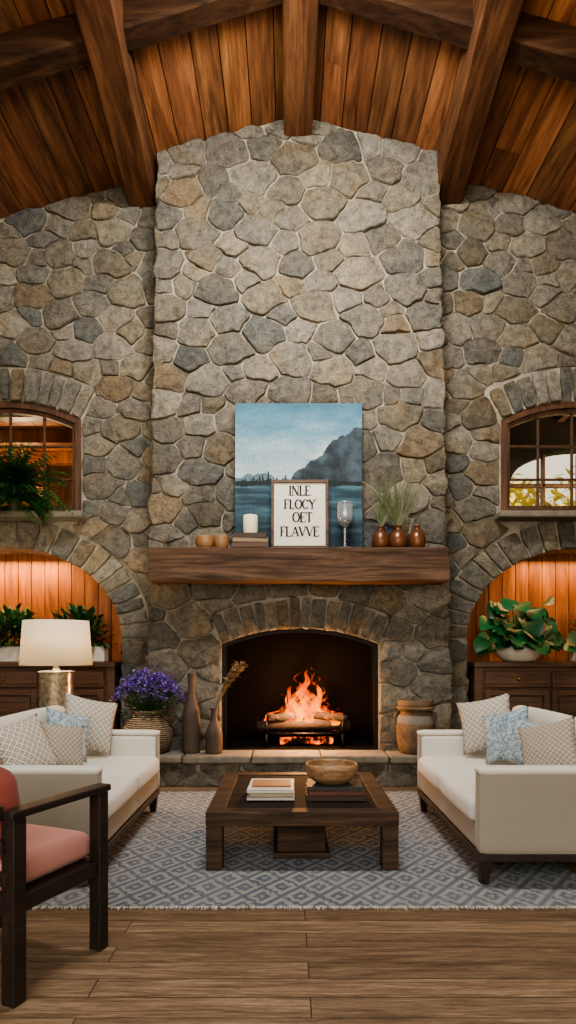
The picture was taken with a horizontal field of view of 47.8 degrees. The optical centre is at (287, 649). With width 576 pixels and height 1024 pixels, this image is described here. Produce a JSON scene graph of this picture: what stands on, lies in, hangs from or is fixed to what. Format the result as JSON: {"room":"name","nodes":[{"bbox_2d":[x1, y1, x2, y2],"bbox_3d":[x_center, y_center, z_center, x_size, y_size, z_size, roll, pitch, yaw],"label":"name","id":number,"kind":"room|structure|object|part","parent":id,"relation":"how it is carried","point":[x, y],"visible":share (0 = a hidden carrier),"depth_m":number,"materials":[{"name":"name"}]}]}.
{"room":"living room","nodes":[
{"label":"living room","id":0,"kind":"room"},
{"bbox_2d":[0,786,575,1023],"bbox_3d":[0.100,1.610,3.250,12.600,0.100,12.500,0,0,0],"label":"floor","id":1,"kind":"structure","parent":0,"point":[192,965],"depth_m":3.20,"materials":[{"name":"brown wood"}]},
{"bbox_2d":[0,766,110,1007],"bbox_3d":[-1.429,1.036,3.256,0.785,1.048,0.704,0,0,23],"label":"wooden armchair","id":2,"kind":"object","parent":1,"relation":"on","point":[39,863],"visible":1,"depth_m":3.06,"materials":[{"name":"brown wood"}]},
{"bbox_2d":[0,766,20,859],"bbox_3d":[-1.516,0.760,3.073,0.628,0.500,0.188,0,8,23],"label":"cushion","id":3,"kind":"object","parent":2,"relation":"on","point":[9,792],"depth_m":2.93,"materials":[{"name":"pink fabric"}]},
{"bbox_3d":[-1.210,1.150,2.870,0.075,0.820,0.075,0,0,23],"label":"leg","id":4,"kind":"part","parent":2,"relation":"part of","materials":[{"name":"brown wood"}]},
{"bbox_2d":[0,824,89,890],"bbox_3d":[-1.419,1.025,3.279,0.624,0.180,0.619,0,0,23],"label":"seat cushion","id":5,"kind":"object","parent":2,"relation":"on","point":[51,852],"depth_m":3.22,"materials":[{"name":"pink fabric"}]},
{"bbox_3d":[-1.100,1.130,3.135,0.045,0.075,0.495,0,0,23],"label":"rail","id":6,"kind":"part","parent":2,"relation":"part of","materials":[{"name":"brown wood"}]},
{"bbox_3d":[-0.990,1.150,3.401,0.070,0.820,0.070,0,0,23],"label":"leg","id":7,"kind":"part","parent":2,"relation":"part of","materials":[{"name":"brown wood"}]},
{"bbox_2d":[0,661,121,729],"bbox_3d":[-3.500,0.855,8.296,2.740,1.410,0.667,0,0,0],"label":"sideboard","id":8,"kind":"object","parent":1,"relation":"on","point":[98,681],"visible":0.39,"depth_m":8.02,"materials":[{"name":"brown wood"}]},
{"bbox_3d":[-3.500,0.940,8.045,0.617,0.720,0.030,0,0,0],"label":"door panel","id":9,"kind":"part","parent":8,"relation":"part of","materials":[{"name":"brown wood"}]},
{"bbox_3d":[-3.500,0.525,8.037,0.657,0.070,0.045,0,0,0],"label":"door rail","id":10,"kind":"part","parent":8,"relation":"part of","materials":[{"name":"brown wood"}]},
{"bbox_3d":[-3.500,0.360,8.021,0.697,0.120,0.037,0,0,0],"label":"drawer panel","id":11,"kind":"part","parent":8,"relation":"part of","materials":[{"name":"brown wood"}]},
{"bbox_3d":[-3.500,0.360,8.037,0.797,0.200,0.045,0,0,0],"label":"drawer","id":12,"kind":"part","parent":8,"relation":"part of","materials":[{"name":"brown wood"}]},
{"bbox_2d":[0,603,42,661],"bbox_3d":[-3.436,-0.222,8.191,1.047,0.743,0.558,0,0,0],"label":"planter","id":13,"kind":"object","parent":8,"relation":"on","point":[10,618],"visible":0.55,"depth_m":8.10,"materials":[{"name":"white ceramic"}]},
{"bbox_2d":[49,603,116,661],"bbox_3d":[-2.659,-0.229,8.197,1.048,0.758,0.547,0,0,0],"label":"planter","id":14,"kind":"object","parent":8,"relation":"on","point":[99,651],"visible":0.34,"depth_m":8.12,"materials":[{"name":"white ceramic"}]},
{"bbox_3d":[-2.673,0.525,8.037,0.657,0.070,0.045,0,0,0],"label":"door rail","id":15,"kind":"part","parent":8,"relation":"part of","materials":[{"name":"brown wood"}]},
{"bbox_3d":[-2.673,0.360,8.021,0.697,0.120,0.037,0,0,0],"label":"drawer panel","id":16,"kind":"part","parent":8,"relation":"part of","materials":[{"name":"brown wood"}]},
{"bbox_3d":[-2.673,0.360,8.037,0.797,0.200,0.045,0,0,0],"label":"drawer","id":17,"kind":"part","parent":8,"relation":"part of","materials":[{"name":"brown wood"}]},
{"bbox_3d":[-2.673,0.940,8.045,0.617,0.720,0.030,0,0,0],"label":"door panel","id":18,"kind":"part","parent":8,"relation":"part of","materials":[{"name":"brown wood"}]},
{"bbox_3d":[-2.190,0.885,8.055,0.100,1.350,0.090,0,0,0],"label":"corner post","id":19,"kind":"part","parent":8,"relation":"part of","materials":[{"name":"brown wood"}]},
{"bbox_2d":[146,119,453,786],"bbox_3d":[0.001,-2.409,7.983,3.976,8.002,1.287,0,0,0],"label":"stone fireplace","id":20,"kind":"object","parent":1,"relation":"on","point":[287,269],"visible":0.74,"depth_m":7.76,"materials":[{"name":"grey stone"}]},
{"bbox_2d":[110,664,185,752],"bbox_3d":[-1.643,0.684,7.596,0.882,1.033,0.616,0,0,-9],"label":"potted plant","id":21,"kind":"object","parent":20,"relation":"on","point":[146,716],"visible":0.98,"depth_m":7.49,"materials":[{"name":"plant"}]},
{"bbox_3d":[-1.640,0.948,7.600,0.588,0.503,0.588,0,0,0],"label":"pot","id":22,"kind":"part","parent":21,"relation":"part of","materials":[{"name":"wicker"}]},
{"bbox_2d":[182,673,199,753],"bbox_3d":[-1.130,0.736,7.600,0.211,0.932,0.211,0,0,20],"label":"ceramic bottle","id":23,"kind":"object","parent":20,"relation":"on","point":[190,719],"visible":1,"depth_m":7.52,"materials":[{"name":"brown ceramic"}]},
{"bbox_2d":[205,660,247,753],"bbox_3d":[-0.703,0.657,7.568,0.515,1.087,0.217,0,0,0],"label":"ceramic bottle","id":24,"kind":"object","parent":20,"relation":"on","point":[214,735],"visible":1,"depth_m":7.51,"materials":[{"name":"brown ceramic"}]},
{"bbox_2d":[148,547,449,584],"bbox_3d":[0.127,-0.965,7.561,3.413,0.393,0.478,0,0,0],"label":"mantel shelf","id":25,"kind":"object","parent":20,"relation":"attached to","point":[167,565],"visible":1,"depth_m":7.33,"materials":[{"name":"brown wood"}]},
{"bbox_2d":[196,535,213,546],"bbox_3d":[-0.960,-1.236,7.500,0.211,0.148,0.211,0,0,0],"label":"wooden bowl","id":26,"kind":"object","parent":25,"relation":"on","point":[201,540],"visible":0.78,"depth_m":7.41,"materials":[{"name":"brown wood"}]},
{"bbox_2d":[214,535,228,546],"bbox_3d":[-0.770,-1.239,7.500,0.171,0.154,0.171,0,0,0],"label":"wooden bowl","id":27,"kind":"object","parent":25,"relation":"on","point":[219,540],"visible":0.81,"depth_m":7.43,"materials":[{"name":"brown wood"}]},
{"bbox_2d":[231,514,268,546],"bbox_3d":[-0.430,-1.361,7.450,0.420,0.397,0.216,0,0,0],"label":"candle","id":28,"kind":"object","parent":25,"relation":"on","point":[250,537],"visible":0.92,"depth_m":7.35,"materials":[{"name":"wax"}]},
{"bbox_2d":[235,403,361,546],"bbox_3d":[0.125,-2.032,7.652,1.490,1.740,0.076,0,0,0],"label":"landscape painting","id":29,"kind":"object","parent":25,"relation":"on","point":[274,441],"visible":0.73,"depth_m":7.64,"materials":[{"name":"paint"}]},
{"bbox_2d":[271,480,328,546],"bbox_3d":[0.135,-1.562,7.480,0.660,0.801,0.080,0,0,0],"label":"sign","id":30,"kind":"object","parent":25,"relation":"on","point":[299,508],"visible":0.95,"depth_m":7.48,"materials":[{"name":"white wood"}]},
{"bbox_3d":[-0.177,-1.562,7.480,0.035,0.730,0.040,0,-3,0],"label":"frame","id":31,"kind":"part","parent":30,"relation":"part of","materials":[{"name":"brown wood"}]},
{"bbox_3d":[0.135,-1.944,7.499,0.660,0.035,0.040,0,-3,0],"label":"frame","id":32,"kind":"part","parent":30,"relation":"part of","materials":[{"name":"brown wood"}]},
{"bbox_3d":[0.135,-1.179,7.461,0.660,0.035,0.040,0,-3,0],"label":"frame","id":33,"kind":"part","parent":30,"relation":"part of","materials":[{"name":"brown wood"}]},
{"bbox_3d":[0.448,-1.562,7.480,0.035,0.730,0.040,0,-3,0],"label":"frame","id":34,"kind":"part","parent":30,"relation":"part of","materials":[{"name":"brown wood"}]},
{"bbox_2d":[336,500,353,546],"bbox_3d":[0.650,-1.427,7.430,0.206,0.530,0.206,0,0,18],"label":"wine glass","id":35,"kind":"object","parent":25,"relation":"on","point":[344,509],"visible":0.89,"depth_m":7.36,"materials":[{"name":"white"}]},
{"bbox_2d":[257,684,349,747],"bbox_3d":[0.190,0.666,8.081,1.146,1.051,0.473,0,0,0],"label":"fire","id":36,"kind":"object","parent":20,"relation":"on","point":[312,720],"visible":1,"depth_m":7.98,"materials":[{"name":"wood"}]},
{"bbox_2d":[393,698,436,754],"bbox_3d":[1.490,0.890,7.600,0.450,0.620,0.450,0,0,45],"label":"urn","id":37,"kind":"object","parent":20,"relation":"on","point":[413,716],"visible":0.9,"depth_m":7.43,"materials":[{"name":"brown ceramic"}]},
{"bbox_3d":[1.272,0.792,7.600,0.081,0.150,0.027,0,0,0],"label":"handle","id":38,"kind":"part","parent":37,"relation":"part of","materials":[{"name":"ceramic"}]},
{"bbox_2d":[32,791,575,910],"bbox_3d":[0.200,1.553,5.495,3.560,0.014,3.251,0,0,0],"label":"area rug","id":39,"kind":"object","parent":1,"relation":"on","point":[159,861],"visible":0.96,"depth_m":4.52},
{"bbox_2d":[0,705,159,883],"bbox_3d":[-1.760,1.026,5.270,1.113,1.041,2.065,0,0,0],"label":"sofa","id":40,"kind":"object","parent":39,"relation":"on","point":[132,768],"visible":0.6,"depth_m":4.82,"materials":[{"name":"beige fabric"}]},
{"bbox_2d":[0,713,59,764],"bbox_3d":[-1.931,0.720,4.760,0.219,0.478,0.506,0,0,30],"label":"throw pillow","id":41,"kind":"object","parent":40,"relation":"on","point":[24,742],"visible":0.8,"depth_m":4.71,"materials":[{"name":"beige fabric"}]},
{"bbox_3d":[-1.770,1.060,4.300,1.067,0.572,0.117,0,0,0],"label":"arm","id":42,"kind":"part","parent":40,"relation":"part of","materials":[{"name":"beige fabric"}]},
{"bbox_2d":[39,721,83,764],"bbox_3d":[-1.760,0.750,5.050,0.436,0.413,0.194,0,0,-42],"label":"throw pillow","id":43,"kind":"object","parent":40,"relation":"on","point":[65,742],"visible":0.67,"depth_m":5.01,"materials":[{"name":"beige fabric"}]},
{"bbox_2d":[46,706,89,762],"bbox_3d":[-1.880,0.720,5.520,0.512,0.494,0.202,0,0,-44],"label":"throw pillow","id":44,"kind":"object","parent":40,"relation":"on","point":[55,717],"visible":0.43,"depth_m":5.53,"materials":[{"name":"blue fabric"}]},
{"bbox_2d":[65,692,118,754],"bbox_3d":[-1.809,0.670,5.899,0.592,0.581,0.224,0,0,-29],"label":"throw pillow","id":45,"kind":"object","parent":40,"relation":"on","point":[101,714],"visible":0.76,"depth_m":5.87,"materials":[{"name":"beige fabric"}]},
{"bbox_2d":[102,774,136,818],"bbox_3d":[-1.655,1.085,4.822,0.904,0.210,0.913,0,0,0],"label":"seat cushion","id":46,"kind":"object","parent":40,"relation":"on","point":[123,790],"depth_m":4.86,"materials":[{"name":"beige fabric"}]},
{"bbox_3d":[-1.770,1.040,6.173,1.020,0.440,0.030,0,0,0],"label":"arm","id":47,"kind":"part","parent":40,"relation":"part of","materials":[{"name":"beige fabric"}]},
{"bbox_2d":[83,756,158,791],"bbox_3d":[-1.655,1.085,5.718,0.904,0.210,0.913,0,0,0],"label":"seat cushion","id":48,"kind":"object","parent":40,"relation":"on","point":[145,769],"depth_m":5.66,"materials":[{"name":"beige fabric"}]},
{"bbox_3d":[-1.760,1.363,5.270,1.040,0.055,2.030,0,0,0],"label":"rail","id":49,"kind":"part","parent":40,"relation":"part of","materials":[{"name":"brown wood"}]},
{"bbox_3d":[-1.770,1.250,5.270,1.040,0.170,1.990,0,0,0],"label":"seat","id":50,"kind":"part","parent":40,"relation":"part of","materials":[{"name":"beige fabric"}]},
{"bbox_3d":[-1.770,1.060,6.240,1.067,0.572,0.117,0,0,0],"label":"arm","id":51,"kind":"part","parent":40,"relation":"part of","materials":[{"name":"beige fabric"}]},
{"bbox_3d":[-1.290,1.463,6.225,0.084,0.166,0.084,0,0,0],"label":"leg","id":52,"kind":"part","parent":40,"relation":"part of","materials":[{"name":"brown wood"}]},
{"bbox_2d":[206,772,398,869],"bbox_3d":[0.100,1.341,5.300,1.356,0.410,1.500,0,0,0],"label":"coffee table","id":53,"kind":"object","parent":39,"relation":"on","point":[299,824],"visible":0.91,"depth_m":4.66,"materials":[{"name":"brown wood"}]},
{"bbox_3d":[-0.518,1.391,4.610,0.115,0.310,0.115,0,0,0],"label":"leg","id":54,"kind":"part","parent":53,"relation":"part of","materials":[{"name":"brown wood"}]},
{"bbox_2d":[247,778,294,800],"bbox_3d":[-0.130,1.090,5.120,0.363,0.092,0.460,0,0,0],"label":"book stack","id":55,"kind":"object","parent":53,"relation":"on","point":[259,789],"visible":1,"depth_m":4.92,"materials":[{"name":"paper"}]},
{"bbox_3d":[0.100,1.155,5.300,1.096,0.022,1.240,0,0,0],"label":"inset panel","id":56,"kind":"part","parent":53,"relation":"part of","materials":[{"name":"brown wood"}]},
{"bbox_2d":[305,759,357,784],"bbox_3d":[0.340,0.956,5.080,0.411,0.150,0.411,0,0,0],"label":"carved wooden bowl","id":57,"kind":"object","parent":53,"relation":"on","point":[322,771],"visible":1,"depth_m":4.94,"materials":[{"name":"brown wood"}]},
{"bbox_2d":[305,779,364,800],"bbox_3d":[0.360,1.084,5.050,0.440,0.105,0.340,0,0,0],"label":"books","id":58,"kind":"object","parent":53,"relation":"on","point":[353,790],"depth_m":4.89,"materials":[{"name":"black paper"}]},
{"bbox_3d":[0.718,1.391,4.610,0.115,0.310,0.115,0,0,0],"label":"leg","id":59,"kind":"part","parent":53,"relation":"part of","materials":[{"name":"brown wood"}]},
{"bbox_2d":[417,705,575,883],"bbox_3d":[1.770,1.026,5.270,1.113,1.041,2.065,0,0,0],"label":"sofa","id":60,"kind":"object","parent":39,"relation":"on","point":[500,810],"visible":0.84,"depth_m":4.25,"materials":[{"name":"beige fabric"}]},
{"bbox_3d":[1.300,1.463,6.225,0.084,0.166,0.084,0,0,0],"label":"leg","id":61,"kind":"part","parent":60,"relation":"part of","materials":[{"name":"brown wood"}]},
{"bbox_3d":[1.780,1.060,6.240,1.067,0.572,0.117,0,0,0],"label":"arm","id":62,"kind":"part","parent":60,"relation":"part of","materials":[{"name":"beige fabric"}]},
{"bbox_3d":[1.780,1.250,5.270,1.040,0.170,1.990,0,0,0],"label":"seat","id":63,"kind":"part","parent":60,"relation":"part of","materials":[{"name":"beige fabric"}]},
{"bbox_3d":[1.780,1.040,6.173,1.020,0.440,0.030,0,0,0],"label":"arm","id":64,"kind":"part","parent":60,"relation":"part of","materials":[{"name":"beige fabric"}]},
{"bbox_2d":[440,774,475,820],"bbox_3d":[1.665,1.085,4.822,0.904,0.210,0.913,0,0,0],"label":"seat cushion","id":65,"kind":"object","parent":60,"relation":"on","point":[457,790],"depth_m":4.78,"materials":[{"name":"beige fabric"}]},
{"bbox_2d":[418,756,520,790],"bbox_3d":[1.665,1.085,5.718,0.904,0.210,0.913,0,0,0],"label":"seat cushion","id":66,"kind":"object","parent":60,"relation":"on","point":[431,769],"depth_m":5.66,"materials":[{"name":"beige fabric"}]},
{"bbox_2d":[456,692,509,754],"bbox_3d":[1.801,0.670,5.901,0.600,0.581,0.222,0,0,32],"label":"throw pillow","id":67,"kind":"object","parent":60,"relation":"on","point":[471,713],"visible":0.66,"depth_m":5.88,"materials":[{"name":"beige fabric"}]},
{"bbox_3d":[1.300,1.463,4.315,0.084,0.166,0.084,0,0,0],"label":"leg","id":68,"kind":"part","parent":60,"relation":"part of","materials":[{"name":"brown wood"}]},
{"bbox_3d":[1.770,1.363,5.270,1.040,0.055,2.030,0,0,0],"label":"rail","id":69,"kind":"part","parent":60,"relation":"part of","materials":[{"name":"brown wood"}]},
{"bbox_2d":[482,705,528,763],"bbox_3d":[1.861,0.720,5.521,0.532,0.517,0.214,0,0,42],"label":"throw pillow","id":70,"kind":"object","parent":60,"relation":"on","point":[499,728],"visible":0.71,"depth_m":5.50,"materials":[{"name":"blue fabric"}]},
{"bbox_2d":[501,717,539,764],"bbox_3d":[1.909,0.750,5.160,0.202,0.398,0.413,0,0,-27],"label":"throw pillow","id":71,"kind":"object","parent":60,"relation":"on","point":[513,752],"visible":0.38,"depth_m":5.20,"materials":[{"name":"blue fabric"}]},
{"bbox_3d":[1.780,1.060,4.300,1.067,0.572,0.117,0,0,0],"label":"arm","id":72,"kind":"part","parent":60,"relation":"part of","materials":[{"name":"beige fabric"}]},
{"bbox_2d":[518,716,575,764],"bbox_3d":[1.909,0.730,4.759,0.538,0.507,0.226,0,0,42],"label":"throw pillow","id":73,"kind":"object","parent":60,"relation":"on","point":[554,743],"visible":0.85,"depth_m":4.71,"materials":[{"name":"beige fabric"}]},
{"bbox_2d":[467,661,575,716],"bbox_3d":[3.660,0.855,8.296,2.740,1.410,0.667,0,0,0],"label":"sideboard","id":74,"kind":"object","parent":1,"relation":"on","point":[546,685],"visible":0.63,"depth_m":8.02,"materials":[{"name":"brown wood"}]},
{"bbox_3d":[2.350,0.885,8.055,0.100,1.350,0.090,0,0,0],"label":"corner post","id":75,"kind":"part","parent":74,"relation":"part of","materials":[{"name":"brown wood"}]},
{"bbox_3d":[2.833,0.940,8.045,0.617,0.720,0.030,0,0,0],"label":"door panel","id":76,"kind":"part","parent":74,"relation":"part of","materials":[{"name":"brown wood"}]},
{"bbox_3d":[2.833,0.360,8.037,0.797,0.200,0.045,0,0,0],"label":"drawer","id":77,"kind":"part","parent":74,"relation":"part of","materials":[{"name":"brown wood"}]},
{"bbox_3d":[2.833,0.525,8.037,0.657,0.070,0.045,0,0,0],"label":"door rail","id":78,"kind":"part","parent":74,"relation":"part of","materials":[{"name":"brown wood"}]},
{"bbox_3d":[2.833,0.360,8.021,0.697,0.120,0.037,0,0,0],"label":"drawer panel","id":79,"kind":"part","parent":74,"relation":"part of","materials":[{"name":"brown wood"}]},
{"bbox_2d":[474,596,575,661],"bbox_3d":[2.932,-0.259,8.014,1.174,0.817,0.928,0,0,-26],"label":"plant","id":80,"kind":"object","parent":74,"relation":"on","point":[531,633],"visible":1,"depth_m":7.93,"materials":[{"name":"green plant"}]},
{"bbox_3d":[2.900,0.049,8.170,0.562,0.202,0.562,0,0,0],"label":"bowl pot","id":81,"kind":"part","parent":80,"relation":"part of","materials":[{"name":"white ceramic"}]},
{"bbox_3d":[3.660,0.360,8.037,0.797,0.200,0.045,0,0,0],"label":"drawer","id":82,"kind":"part","parent":74,"relation":"part of","materials":[{"name":"brown wood"}]},
{"bbox_3d":[3.660,0.360,8.021,0.697,0.120,0.037,0,0,0],"label":"drawer panel","id":83,"kind":"part","parent":74,"relation":"part of","materials":[{"name":"brown wood"}]},
{"bbox_3d":[3.660,0.525,8.037,0.657,0.070,0.045,0,0,0],"label":"door rail","id":84,"kind":"part","parent":74,"relation":"part of","materials":[{"name":"brown wood"}]},
{"bbox_3d":[3.660,0.940,8.045,0.617,0.720,0.030,0,0,0],"label":"door panel","id":85,"kind":"part","parent":74,"relation":"part of","materials":[{"name":"brown wood"}]},
{"bbox_2d":[568,617,575,634],"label":"plant","id":86,"kind":"object","parent":74,"relation":"on","point":[575,617],"depth_m":8.31,"materials":[{"name":"green plant"}]},
{"bbox_2d":[570,652,575,661],"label":"planter","id":87,"kind":"object","parent":74,"relation":"on","point":[572,656],"depth_m":8.25,"materials":[{"name":"white ceramic"}]},
{"bbox_3d":[-2.460,1.090,6.900,0.540,0.940,0.540,0,0,0],"label":"round side table","id":88,"kind":"object","parent":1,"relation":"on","visible":0},
{"bbox_2d":[19,619,92,708],"bbox_3d":[-2.460,0.156,6.900,0.740,0.931,0.740,0,0,0],"label":"table lamp","id":89,"kind":"object","parent":88,"relation":"on","point":[55,643],"visible":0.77,"depth_m":6.65,"materials":[{"name":"white fabric"}]},
{"bbox_3d":[-2.460,-0.075,6.900,0.740,0.470,0.740,0,0,0],"label":"lamp shade","id":90,"kind":"part","parent":89,"relation":"part of","materials":[{"name":"fabric"}]},
{"bbox_2d":[0,0,575,218],"bbox_3d":[0.069,-5.523,3.100,13.446,1.881,12.194,0,0,0],"label":"ceiling","id":91,"kind":"structure","parent":0,"point":[55,143],"depth_m":7.09,"materials":[{"name":"brown wood"}]},
{"bbox_2d":[72,0,156,208],"bbox_3d":[-1.509,-5.838,2.572,0.978,0.632,11.176,0,0,0],"label":"rafter","id":92,"kind":"object","parent":91,"relation":"attached to","point":[100,22],"depth_m":6.54,"materials":[{"name":"brown wood"}]},
{"bbox_2d":[0,0,282,90],"bbox_3d":[-3.014,-5.435,6.100,6.372,2.272,0.276,0,0,0],"label":"rafter","id":93,"kind":"object","parent":91,"relation":"attached to","point":[42,49],"depth_m":6.02,"materials":[{"name":"brown wood"}]},
{"bbox_2d":[158,6,440,143],"bbox_3d":[0.120,-5.583,3.100,13.800,1.933,12.200,0,0,0],"label":"planks","id":94,"kind":"object","parent":91,"relation":"attached to","point":[273,6],"visible":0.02,"depth_m":7.05,"materials":[{"name":"brown wood"}]},
{"bbox_2d":[283,0,318,135],"bbox_3d":[0.121,-6.279,2.375,0.355,0.313,10.750,0,0,0],"label":"ridge beam","id":95,"kind":"structure","parent":91,"relation":"attached to","point":[300,17],"depth_m":6.78,"materials":[{"name":"brown wood"}]},
{"bbox_2d":[319,0,575,82],"bbox_3d":[3.235,-5.441,6.101,6.330,2.263,0.276,0,0,0],"label":"rafter","id":96,"kind":"object","parent":91,"relation":"attached to","point":[541,44],"depth_m":6.03,"materials":[{"name":"brown wood"}]},
{"bbox_2d":[437,0,524,205],"bbox_3d":[1.721,-5.847,2.572,0.908,0.607,11.173,0,0,0],"label":"rafter","id":97,"kind":"object","parent":91,"relation":"attached to","point":[479,70],"depth_m":6.53,"materials":[{"name":"brown wood"}]},
{"bbox_2d":[0,191,575,729],"bbox_3d":[0.100,-2.425,8.400,12.600,7.970,0.500,0,0,0],"label":"wall","id":98,"kind":"structure","parent":0,"point":[513,527],"depth_m":8.15,"materials":[{"name":"grey stone"}]},
{"bbox_2d":[0,409,74,508],"bbox_3d":[-3.520,-2.405,8.240,1.710,1.280,0.080,0,0,0],"label":"window","id":99,"kind":"structure","parent":98,"relation":"in","point":[2,411],"depth_m":8.20,"materials":[{"name":"brown wood"}]},
{"bbox_3d":[-3.520,-2.405,8.250,0.028,1.190,0.040,0,0,0],"label":"muntin","id":100,"kind":"part","parent":99,"relation":"part of","materials":[{"name":"brown wood"}]},
{"bbox_3d":[-3.520,-2.580,8.250,1.620,0.026,0.040,0,0,0],"label":"rail","id":101,"kind":"part","parent":99,"relation":"part of","materials":[{"name":"brown wood"}]},
{"bbox_3d":[-3.090,-2.380,8.250,0.028,1.140,0.040,0,0,0],"label":"muntin","id":102,"kind":"part","parent":99,"relation":"part of","materials":[{"name":"brown wood"}]},
{"bbox_3d":[-3.520,-2.160,8.250,1.620,0.026,0.040,0,0,0],"label":"rail","id":103,"kind":"part","parent":99,"relation":"part of","materials":[{"name":"brown wood"}]},
{"bbox_2d":[0,402,80,509],"bbox_3d":[-3.520,-2.402,8.240,1.855,1.425,0.180,0,0,0],"label":"frame","id":104,"kind":"object","parent":98,"relation":"attached to","point":[3,405],"visible":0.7,"depth_m":8.15,"materials":[{"name":"brown wood"}]},
{"bbox_2d":[0,510,88,521],"bbox_3d":[-3.520,-1.650,8.060,2.060,0.080,0.420,0,0,0],"label":"sill stone","id":105,"kind":"structure","parent":98,"relation":"attached to","point":[60,515],"depth_m":7.87,"materials":[{"name":"grey stone"}]},
{"bbox_2d":[0,436,72,523],"bbox_3d":[-3.340,-2.021,7.678,1.424,1.162,0.829,0,0,14],"label":"potted fern","id":106,"kind":"object","parent":105,"relation":"on","point":[17,486],"visible":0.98,"depth_m":7.77,"materials":[{"name":"green plant"}]},
{"bbox_2d":[7,496,22,509],"bbox_3d":[-3.340,-1.778,7.950,0.180,0.176,0.180,0,0,0],"label":"pot","id":107,"kind":"object","parent":106,"relation":"on","point":[15,508],"depth_m":7.88,"materials":[{"name":"brown ceramic"}]},
{"bbox_2d":[0,554,121,660],"bbox_3d":[-3.417,0.060,8.680,3.196,3.000,0.040,0,0,0],"label":"panelling","id":108,"kind":"object","parent":98,"relation":"attached to","point":[43,584],"visible":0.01,"depth_m":8.66,"materials":[{"name":"brown wood"}]},
{"bbox_2d":[467,554,575,660],"bbox_3d":[3.743,0.060,8.680,3.196,3.000,0.040,0,0,0],"label":"panelling","id":109,"kind":"object","parent":98,"relation":"attached to","point":[534,580],"visible":0.05,"depth_m":8.66,"materials":[{"name":"brown wood"}]},
{"bbox_2d":[493,510,575,521],"bbox_3d":[3.600,-1.650,8.060,2.060,0.080,0.420,0,0,0],"label":"sill stone","id":110,"kind":"structure","parent":98,"relation":"attached to","point":[504,515],"depth_m":7.87,"materials":[{"name":"grey stone"}]},
{"bbox_2d":[501,402,575,510],"bbox_3d":[3.600,-2.402,8.240,1.855,1.425,0.180,0,0,0],"label":"frame","id":111,"kind":"object","parent":98,"relation":"attached to","point":[561,405],"visible":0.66,"depth_m":8.15,"materials":[{"name":"brown wood"}]},
{"bbox_2d":[507,409,575,508],"bbox_3d":[3.600,-2.405,8.240,1.710,1.280,0.080,0,0,0],"label":"window","id":112,"kind":"structure","parent":98,"relation":"in","point":[563,411],"depth_m":8.23,"materials":[{"name":"brown wood"}]},
{"bbox_3d":[3.170,-2.380,8.250,0.028,1.140,0.040,0,0,0],"label":"muntin","id":113,"kind":"part","parent":112,"relation":"part of","materials":[{"name":"brown wood"}]},
{"bbox_3d":[3.600,-2.580,8.250,1.620,0.026,0.040,0,0,0],"label":"rail","id":114,"kind":"part","parent":112,"relation":"part of","materials":[{"name":"brown wood"}]},
{"bbox_3d":[3.600,-2.160,8.250,1.620,0.026,0.040,0,0,0],"label":"rail","id":115,"kind":"part","parent":112,"relation":"part of","materials":[{"name":"brown wood"}]},
{"bbox_3d":[3.600,-2.405,8.250,0.028,1.190,0.040,0,0,0],"label":"muntin","id":116,"kind":"part","parent":112,"relation":"part of","materials":[{"name":"brown wood"}]},
{"label":"outside","id":117,"kind":"structure","parent":0,"visible":0},
{"bbox_3d":[1.000,1.770,24.750,42.000,0.180,30.500,0,0,0],"label":"ground","id":118,"kind":"structure","parent":117,"visible":0},
{"bbox_2d":[0,416,71,505],"bbox_3d":[-4.150,-0.940,11.200,8.200,5.800,4.600,0,0,0],"label":"covered porch","id":119,"kind":"object","parent":118,"relation":"on","point":[30,428],"visible":0.08,"depth_m":10.95,"materials":[{"name":"brown wood"}]},
{"bbox_2d":[510,466,574,505],"bbox_3d":[9.991,-1.994,18.408,13.152,7.357,7.379,0,0,0],"label":"trees","id":120,"kind":"object","parent":118,"relation":"on","point":[515,497],"visible":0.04,"depth_m":17.57,"materials":[{"name":"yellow plant"}]},
{"bbox_2d":[510,416,575,505],"bbox_3d":[5.500,-1.220,10.075,8.000,5.760,2.350,0,0,0],"label":"arcade","id":121,"kind":"object","parent":118,"relation":"on","point":[554,430],"visible":0.17,"depth_m":11.00,"materials":[{"name":"brown wood"}]},
{"bbox_3d":[4.950,-2.800,11.100,2.500,0.060,0.100,0,0,0],"label":"arcade rail","id":122,"kind":"part","parent":121,"relation":"part of","materials":[{"name":"brown wood"}]}
]}

